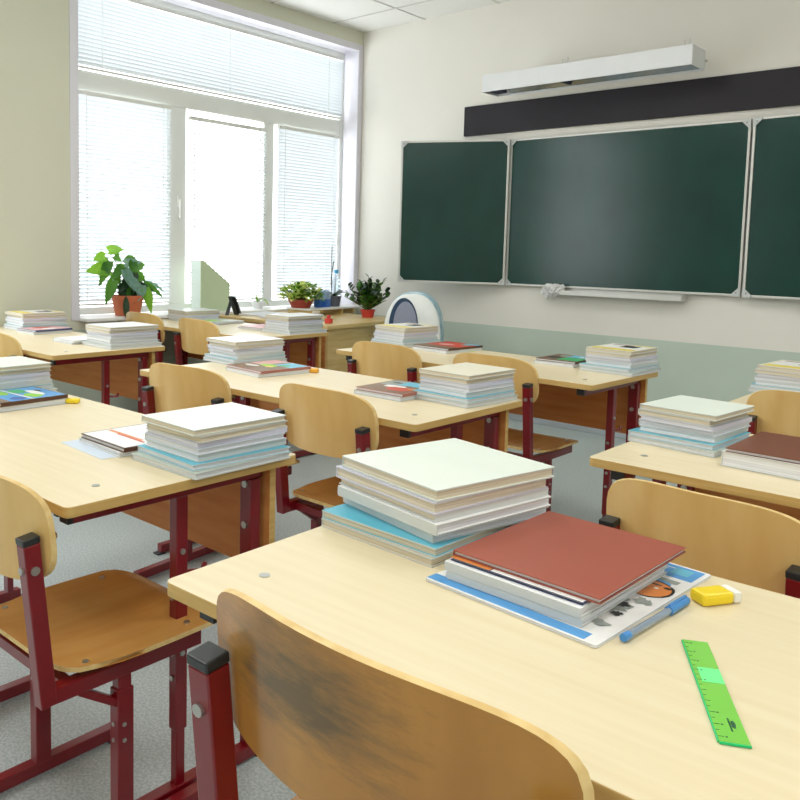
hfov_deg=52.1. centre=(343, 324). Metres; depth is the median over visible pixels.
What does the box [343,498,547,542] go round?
book
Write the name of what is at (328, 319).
container
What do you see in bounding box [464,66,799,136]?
wall panel
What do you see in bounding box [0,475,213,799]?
chair
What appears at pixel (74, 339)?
open textbook
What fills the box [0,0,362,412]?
wall
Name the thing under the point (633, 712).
school desk
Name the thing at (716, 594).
eraser
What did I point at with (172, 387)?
chair
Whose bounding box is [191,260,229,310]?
file holder
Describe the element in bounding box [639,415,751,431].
book
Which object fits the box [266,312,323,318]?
open textbook
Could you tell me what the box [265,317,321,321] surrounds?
open textbook
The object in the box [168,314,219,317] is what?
open textbook
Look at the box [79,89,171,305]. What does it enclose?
window blind
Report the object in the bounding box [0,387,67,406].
open textbook
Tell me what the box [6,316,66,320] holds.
open textbook
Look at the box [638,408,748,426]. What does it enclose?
book
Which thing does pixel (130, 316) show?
chair
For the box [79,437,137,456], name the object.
open textbook
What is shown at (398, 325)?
print
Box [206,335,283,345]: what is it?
open textbook
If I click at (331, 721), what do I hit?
chair
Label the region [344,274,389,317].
potted plant
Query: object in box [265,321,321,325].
open textbook
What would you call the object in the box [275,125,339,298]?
window blind
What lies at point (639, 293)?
chalk tray
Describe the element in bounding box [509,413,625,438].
baseboard
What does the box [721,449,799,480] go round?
book
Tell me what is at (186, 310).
book
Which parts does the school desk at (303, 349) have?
leg, modesty panel, leg, rail, foot rail, leg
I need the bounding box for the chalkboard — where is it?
[397,113,799,301]
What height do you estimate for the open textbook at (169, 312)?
0.013 m
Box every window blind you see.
[78,0,344,119]
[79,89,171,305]
[188,116,266,301]
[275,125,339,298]
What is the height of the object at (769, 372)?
0.013 m
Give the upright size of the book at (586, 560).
0.006 m
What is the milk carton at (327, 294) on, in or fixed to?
on the desk riser
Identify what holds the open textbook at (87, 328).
on the open textbook at (88, 331)
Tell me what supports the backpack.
on the wooden stool
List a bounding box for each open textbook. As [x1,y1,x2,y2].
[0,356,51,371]
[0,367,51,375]
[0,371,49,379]
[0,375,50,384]
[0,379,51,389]
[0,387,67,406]
[0,398,65,412]
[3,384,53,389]
[4,323,68,327]
[4,326,17,329]
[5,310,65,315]
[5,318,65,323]
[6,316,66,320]
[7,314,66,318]
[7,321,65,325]
[16,330,70,334]
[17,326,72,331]
[53,335,86,342]
[53,339,81,344]
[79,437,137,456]
[81,423,147,452]
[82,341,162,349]
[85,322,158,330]
[85,327,156,333]
[86,330,157,335]
[86,335,157,342]
[87,333,157,338]
[87,339,158,345]
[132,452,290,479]
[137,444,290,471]
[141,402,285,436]
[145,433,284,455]
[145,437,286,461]
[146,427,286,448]
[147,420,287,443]
[167,315,218,318]
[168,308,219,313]
[168,311,219,315]
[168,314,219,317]
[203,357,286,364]
[204,318,243,323]
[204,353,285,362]
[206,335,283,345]
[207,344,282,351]
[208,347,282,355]
[209,341,284,348]
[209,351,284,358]
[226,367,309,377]
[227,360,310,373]
[238,327,261,330]
[239,324,265,328]
[262,328,327,334]
[264,326,321,330]
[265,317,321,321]
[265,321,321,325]
[265,323,322,328]
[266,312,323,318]
[266,319,323,323]
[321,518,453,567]
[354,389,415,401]
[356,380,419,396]
[370,340,414,347]
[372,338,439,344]
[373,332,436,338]
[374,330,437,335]
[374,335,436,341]
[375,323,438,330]
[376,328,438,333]
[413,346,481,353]
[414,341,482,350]
[419,362,515,379]
[420,373,514,384]
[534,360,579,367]
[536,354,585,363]
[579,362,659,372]
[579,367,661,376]
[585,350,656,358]
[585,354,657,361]
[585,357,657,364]
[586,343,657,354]
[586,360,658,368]
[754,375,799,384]
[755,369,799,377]
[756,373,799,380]
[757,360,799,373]
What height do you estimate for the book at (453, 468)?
0.016 m
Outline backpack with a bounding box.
[384,291,443,341]
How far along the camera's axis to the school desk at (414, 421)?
2.42 m
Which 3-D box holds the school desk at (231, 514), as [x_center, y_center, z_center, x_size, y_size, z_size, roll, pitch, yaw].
[-0.720,0.560,1.933,1.200,0.652,0.520,6,7,42]
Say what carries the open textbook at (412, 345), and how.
on the school desk at (611, 403)
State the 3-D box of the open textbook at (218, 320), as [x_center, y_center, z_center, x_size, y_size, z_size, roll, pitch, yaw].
[-0.710,-0.021,4.677,0.198,0.008,0.200,5,6,35]
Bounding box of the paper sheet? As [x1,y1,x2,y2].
[61,440,116,458]
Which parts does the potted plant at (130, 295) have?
pot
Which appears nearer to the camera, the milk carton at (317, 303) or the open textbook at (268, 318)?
the open textbook at (268, 318)
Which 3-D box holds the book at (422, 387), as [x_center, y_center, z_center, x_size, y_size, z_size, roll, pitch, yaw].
[0.361,0.184,2.395,0.225,0.013,0.178,-3,7,-42]
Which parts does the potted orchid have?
pot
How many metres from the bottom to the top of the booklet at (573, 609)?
0.012 m
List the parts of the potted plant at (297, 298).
pot, stem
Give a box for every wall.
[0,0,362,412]
[357,0,799,352]
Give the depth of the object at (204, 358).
3.03 m
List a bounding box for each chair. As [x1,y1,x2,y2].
[0,333,22,356]
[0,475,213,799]
[0,532,56,701]
[126,312,175,364]
[134,363,299,577]
[173,318,239,403]
[186,588,594,799]
[271,383,378,528]
[347,341,421,382]
[453,353,577,511]
[599,478,799,598]
[746,390,799,436]
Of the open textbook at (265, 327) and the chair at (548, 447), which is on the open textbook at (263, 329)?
the open textbook at (265, 327)
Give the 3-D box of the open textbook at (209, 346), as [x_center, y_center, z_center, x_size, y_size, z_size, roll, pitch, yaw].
[-0.373,0.082,3.087,0.227,0.010,0.178,-3,7,-41]
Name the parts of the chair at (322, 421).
post, seat rail, leg, seat, backrest, post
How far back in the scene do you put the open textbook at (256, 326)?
4.35 m
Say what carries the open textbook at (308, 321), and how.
on the open textbook at (266, 322)
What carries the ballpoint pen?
on the school desk at (633, 712)
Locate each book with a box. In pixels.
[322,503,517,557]
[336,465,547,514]
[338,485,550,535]
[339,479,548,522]
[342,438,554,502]
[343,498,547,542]
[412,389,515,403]
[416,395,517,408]
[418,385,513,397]
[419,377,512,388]
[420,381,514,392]
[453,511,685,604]
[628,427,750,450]
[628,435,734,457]
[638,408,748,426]
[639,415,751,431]
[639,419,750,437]
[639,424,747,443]
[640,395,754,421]
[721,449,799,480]
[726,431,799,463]
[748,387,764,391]
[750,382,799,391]
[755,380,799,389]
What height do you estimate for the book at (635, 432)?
0.012 m
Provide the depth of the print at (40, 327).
3.94 m
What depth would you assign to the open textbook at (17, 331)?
3.89 m
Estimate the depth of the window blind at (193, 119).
5.39 m
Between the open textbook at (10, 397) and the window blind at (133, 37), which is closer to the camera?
the open textbook at (10, 397)
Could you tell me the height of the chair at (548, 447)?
0.716 m
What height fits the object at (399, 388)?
0.010 m
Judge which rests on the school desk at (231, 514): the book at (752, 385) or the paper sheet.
the paper sheet
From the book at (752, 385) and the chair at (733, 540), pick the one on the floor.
the chair at (733, 540)
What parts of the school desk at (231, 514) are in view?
leg, foot rail, rail, leg, foot rail, modesty panel, leg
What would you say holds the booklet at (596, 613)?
on the magazine at (679, 580)
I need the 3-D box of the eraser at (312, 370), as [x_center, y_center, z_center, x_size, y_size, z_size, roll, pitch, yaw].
[-0.107,0.159,2.839,0.040,0.014,0.025,2,5,7]
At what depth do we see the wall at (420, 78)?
5.11 m
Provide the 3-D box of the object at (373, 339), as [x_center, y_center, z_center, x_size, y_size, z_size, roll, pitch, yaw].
[0.290,0.071,3.792,0.237,0.012,0.217,-3,7,-40]
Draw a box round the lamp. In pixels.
[482,38,707,96]
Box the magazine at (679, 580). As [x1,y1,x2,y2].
[426,562,710,647]
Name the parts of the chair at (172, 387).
post, foot rail, leg, backrest, seat rail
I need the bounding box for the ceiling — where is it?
[264,0,511,32]
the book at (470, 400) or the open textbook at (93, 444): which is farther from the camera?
the book at (470, 400)
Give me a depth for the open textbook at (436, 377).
2.33 m
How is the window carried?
attached to the wall at (35, 228)
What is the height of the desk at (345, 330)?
0.660 m
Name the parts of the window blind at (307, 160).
ladder cord, head rail, ladder cord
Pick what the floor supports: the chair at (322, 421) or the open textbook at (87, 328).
the chair at (322, 421)
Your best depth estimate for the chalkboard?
4.80 m
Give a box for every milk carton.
[314,291,323,306]
[323,290,330,306]
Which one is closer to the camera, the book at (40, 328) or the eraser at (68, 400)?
the eraser at (68, 400)
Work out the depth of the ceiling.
5.48 m
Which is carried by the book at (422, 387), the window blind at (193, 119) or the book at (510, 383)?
the book at (510, 383)
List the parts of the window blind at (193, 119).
ladder cord, rail, head rail, ladder cord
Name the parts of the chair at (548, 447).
backrest, post, seat, leg, seat rail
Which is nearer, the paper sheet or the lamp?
the paper sheet
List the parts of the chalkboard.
frame, panel, frame, frame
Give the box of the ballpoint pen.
[619,595,689,641]
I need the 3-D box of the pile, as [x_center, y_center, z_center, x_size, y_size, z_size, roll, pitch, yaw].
[-0.494,-0.068,5.202,0.220,0.010,0.280,4,6,30]
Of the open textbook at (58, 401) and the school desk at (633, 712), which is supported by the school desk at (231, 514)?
the open textbook at (58, 401)
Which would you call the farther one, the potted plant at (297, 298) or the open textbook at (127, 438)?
the potted plant at (297, 298)
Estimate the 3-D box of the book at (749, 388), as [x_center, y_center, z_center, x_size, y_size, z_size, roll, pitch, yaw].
[1.474,0.213,2.638,0.243,0.012,0.230,-4,7,-43]
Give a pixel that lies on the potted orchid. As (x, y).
(335, 300)
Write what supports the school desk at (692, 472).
on the floor
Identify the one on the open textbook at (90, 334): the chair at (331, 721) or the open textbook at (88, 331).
the open textbook at (88, 331)
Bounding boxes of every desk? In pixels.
[0,326,164,516]
[0,394,295,799]
[117,318,328,457]
[140,362,521,555]
[167,526,799,799]
[218,311,385,398]
[336,347,657,516]
[589,434,799,520]
[729,393,752,403]
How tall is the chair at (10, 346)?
0.716 m
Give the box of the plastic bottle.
[332,270,340,295]
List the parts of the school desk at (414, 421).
foot rail, leg, modesty panel, rail, leg, leg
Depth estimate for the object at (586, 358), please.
3.00 m
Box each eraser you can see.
[65,398,79,403]
[309,368,318,372]
[690,585,741,605]
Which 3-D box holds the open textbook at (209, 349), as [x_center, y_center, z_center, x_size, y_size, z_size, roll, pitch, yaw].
[-0.370,0.093,3.087,0.219,0.012,0.184,-3,7,-41]
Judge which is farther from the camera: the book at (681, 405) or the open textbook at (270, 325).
the open textbook at (270, 325)
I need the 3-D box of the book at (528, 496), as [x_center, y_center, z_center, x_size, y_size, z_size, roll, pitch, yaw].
[0.153,0.249,1.260,0.236,0.011,0.220,-2,6,-36]
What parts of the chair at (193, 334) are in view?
post, backrest, leg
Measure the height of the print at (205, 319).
0.001 m
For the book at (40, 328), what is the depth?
3.92 m
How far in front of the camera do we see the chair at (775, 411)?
2.29 m
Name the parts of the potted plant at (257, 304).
pot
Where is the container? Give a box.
[325,315,332,323]
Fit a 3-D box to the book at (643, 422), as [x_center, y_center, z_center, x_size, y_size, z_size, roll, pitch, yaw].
[0.814,0.227,1.891,0.194,0.012,0.176,-3,7,-42]
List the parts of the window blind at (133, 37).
ladder cord, rail, ladder cord, head rail, ladder cord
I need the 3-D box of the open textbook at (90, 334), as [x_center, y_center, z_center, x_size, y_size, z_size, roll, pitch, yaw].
[-0.950,0.041,3.509,0.224,0.012,0.204,-4,7,-45]
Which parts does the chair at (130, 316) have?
backrest, post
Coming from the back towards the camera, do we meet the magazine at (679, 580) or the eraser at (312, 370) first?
the eraser at (312, 370)
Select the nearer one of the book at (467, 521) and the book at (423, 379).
the book at (467, 521)
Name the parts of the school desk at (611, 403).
modesty panel, leg, rail, leg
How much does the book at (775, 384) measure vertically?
0.013 m
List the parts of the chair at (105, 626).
backrest, post, leg, foot rail, leg, seat, seat rail, foot rail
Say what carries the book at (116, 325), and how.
on the open textbook at (87, 328)
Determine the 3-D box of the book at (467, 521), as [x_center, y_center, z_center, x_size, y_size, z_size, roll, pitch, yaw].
[0.153,0.263,1.255,0.240,0.015,0.222,-3,6,-37]
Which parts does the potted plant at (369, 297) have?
stem, pot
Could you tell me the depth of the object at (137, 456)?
1.56 m
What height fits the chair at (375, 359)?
0.716 m
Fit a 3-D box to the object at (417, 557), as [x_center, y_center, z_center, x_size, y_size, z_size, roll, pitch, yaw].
[0.131,0.306,1.258,0.248,0.012,0.220,-4,7,-44]
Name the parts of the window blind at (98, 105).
ladder cord, head rail, rail, ladder cord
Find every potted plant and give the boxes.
[85,245,162,317]
[251,295,268,308]
[277,281,324,307]
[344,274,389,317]
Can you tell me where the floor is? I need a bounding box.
[0,419,676,799]
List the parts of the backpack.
panel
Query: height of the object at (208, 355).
0.012 m
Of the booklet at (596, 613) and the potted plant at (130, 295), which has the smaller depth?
the booklet at (596, 613)
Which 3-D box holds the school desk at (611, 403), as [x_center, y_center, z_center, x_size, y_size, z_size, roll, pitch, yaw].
[0.567,0.465,3.322,1.200,0.652,0.520,6,7,44]
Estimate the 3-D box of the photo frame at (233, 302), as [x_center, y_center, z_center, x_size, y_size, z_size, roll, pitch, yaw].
[-0.696,-0.120,5.131,0.054,0.119,0.101,6,7,42]
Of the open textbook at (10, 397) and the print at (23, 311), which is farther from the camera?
the print at (23, 311)
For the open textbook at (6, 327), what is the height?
0.012 m
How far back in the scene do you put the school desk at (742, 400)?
2.46 m
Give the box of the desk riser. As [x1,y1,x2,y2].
[286,305,355,313]
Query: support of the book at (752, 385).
on the book at (749, 388)
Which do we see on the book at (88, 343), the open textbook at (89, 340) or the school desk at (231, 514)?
the open textbook at (89, 340)
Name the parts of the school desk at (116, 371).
modesty panel, rail, leg, leg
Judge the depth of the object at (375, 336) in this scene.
3.71 m
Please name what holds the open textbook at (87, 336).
on the open textbook at (89, 340)
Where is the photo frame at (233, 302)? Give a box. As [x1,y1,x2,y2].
[225,296,240,314]
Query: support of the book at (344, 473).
on the book at (528, 496)
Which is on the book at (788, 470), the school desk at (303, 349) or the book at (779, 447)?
the book at (779, 447)
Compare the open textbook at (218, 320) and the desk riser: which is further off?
the desk riser
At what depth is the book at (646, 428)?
1.82 m
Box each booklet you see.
[444,558,666,618]
[446,567,666,627]
[451,555,588,604]
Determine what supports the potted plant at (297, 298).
on the desk riser
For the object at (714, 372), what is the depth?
4.66 m
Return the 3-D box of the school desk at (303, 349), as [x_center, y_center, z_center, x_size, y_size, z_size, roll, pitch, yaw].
[-0.696,0.330,4.512,1.200,0.652,0.520,6,7,42]
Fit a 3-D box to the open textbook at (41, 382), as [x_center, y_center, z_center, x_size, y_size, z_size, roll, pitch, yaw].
[-0.981,0.162,2.312,0.190,0.013,0.230,6,7,41]
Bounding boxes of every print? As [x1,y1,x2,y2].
[10,310,58,313]
[22,326,68,329]
[205,319,241,320]
[383,323,431,327]
[592,344,653,350]
[764,361,799,368]
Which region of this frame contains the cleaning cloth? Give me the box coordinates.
[540,283,564,298]
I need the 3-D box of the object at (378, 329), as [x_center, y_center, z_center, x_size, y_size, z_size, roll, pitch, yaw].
[0.296,0.022,3.791,0.225,0.013,0.191,-3,7,-40]
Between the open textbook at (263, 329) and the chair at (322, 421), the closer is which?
the chair at (322, 421)
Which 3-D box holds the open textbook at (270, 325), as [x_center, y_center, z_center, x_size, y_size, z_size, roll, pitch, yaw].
[-0.256,0.002,4.245,0.240,0.013,0.185,-4,7,-44]
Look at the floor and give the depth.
2.04 m
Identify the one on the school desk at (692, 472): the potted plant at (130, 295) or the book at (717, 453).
the book at (717, 453)
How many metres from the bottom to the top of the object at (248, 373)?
0.012 m
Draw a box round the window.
[69,0,362,321]
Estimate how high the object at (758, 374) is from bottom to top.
0.010 m
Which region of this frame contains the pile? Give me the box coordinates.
[239,311,282,315]
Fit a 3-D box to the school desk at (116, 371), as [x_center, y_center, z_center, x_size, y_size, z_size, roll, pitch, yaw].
[-1.387,0.383,3.743,1.200,0.652,0.520,6,7,42]
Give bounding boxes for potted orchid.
[330,256,347,305]
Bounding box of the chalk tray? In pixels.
[559,288,686,301]
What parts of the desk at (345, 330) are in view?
panel, panel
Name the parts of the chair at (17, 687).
foot rail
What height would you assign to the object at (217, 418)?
0.012 m
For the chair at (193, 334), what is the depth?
4.16 m
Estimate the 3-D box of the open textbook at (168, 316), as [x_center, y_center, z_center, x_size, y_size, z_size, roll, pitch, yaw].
[-0.886,-0.047,4.806,0.204,0.012,0.224,6,7,44]
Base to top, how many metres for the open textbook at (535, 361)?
0.012 m
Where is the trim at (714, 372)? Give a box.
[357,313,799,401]
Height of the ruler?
0.002 m
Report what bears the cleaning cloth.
on the chalkboard
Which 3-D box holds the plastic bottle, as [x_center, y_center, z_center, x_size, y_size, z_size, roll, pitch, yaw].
[-0.056,-0.283,6.144,0.068,0.262,0.068,6,7,42]
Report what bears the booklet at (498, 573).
on the booklet at (573, 609)
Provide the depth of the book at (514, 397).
2.31 m
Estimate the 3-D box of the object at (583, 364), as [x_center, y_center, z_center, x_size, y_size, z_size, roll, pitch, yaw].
[1.036,0.153,3.063,0.232,0.012,0.202,-3,7,-42]
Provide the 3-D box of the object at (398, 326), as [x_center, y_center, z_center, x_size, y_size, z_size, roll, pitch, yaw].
[0.295,0.009,3.792,0.227,0.012,0.195,-3,7,-42]
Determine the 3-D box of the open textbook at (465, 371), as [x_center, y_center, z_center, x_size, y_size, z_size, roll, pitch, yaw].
[0.365,0.135,2.394,0.229,0.012,0.182,-4,7,-45]
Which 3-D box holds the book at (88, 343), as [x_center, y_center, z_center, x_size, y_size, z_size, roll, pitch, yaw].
[-0.953,0.080,3.509,0.240,0.014,0.250,6,7,44]
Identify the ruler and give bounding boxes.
[681,639,751,748]

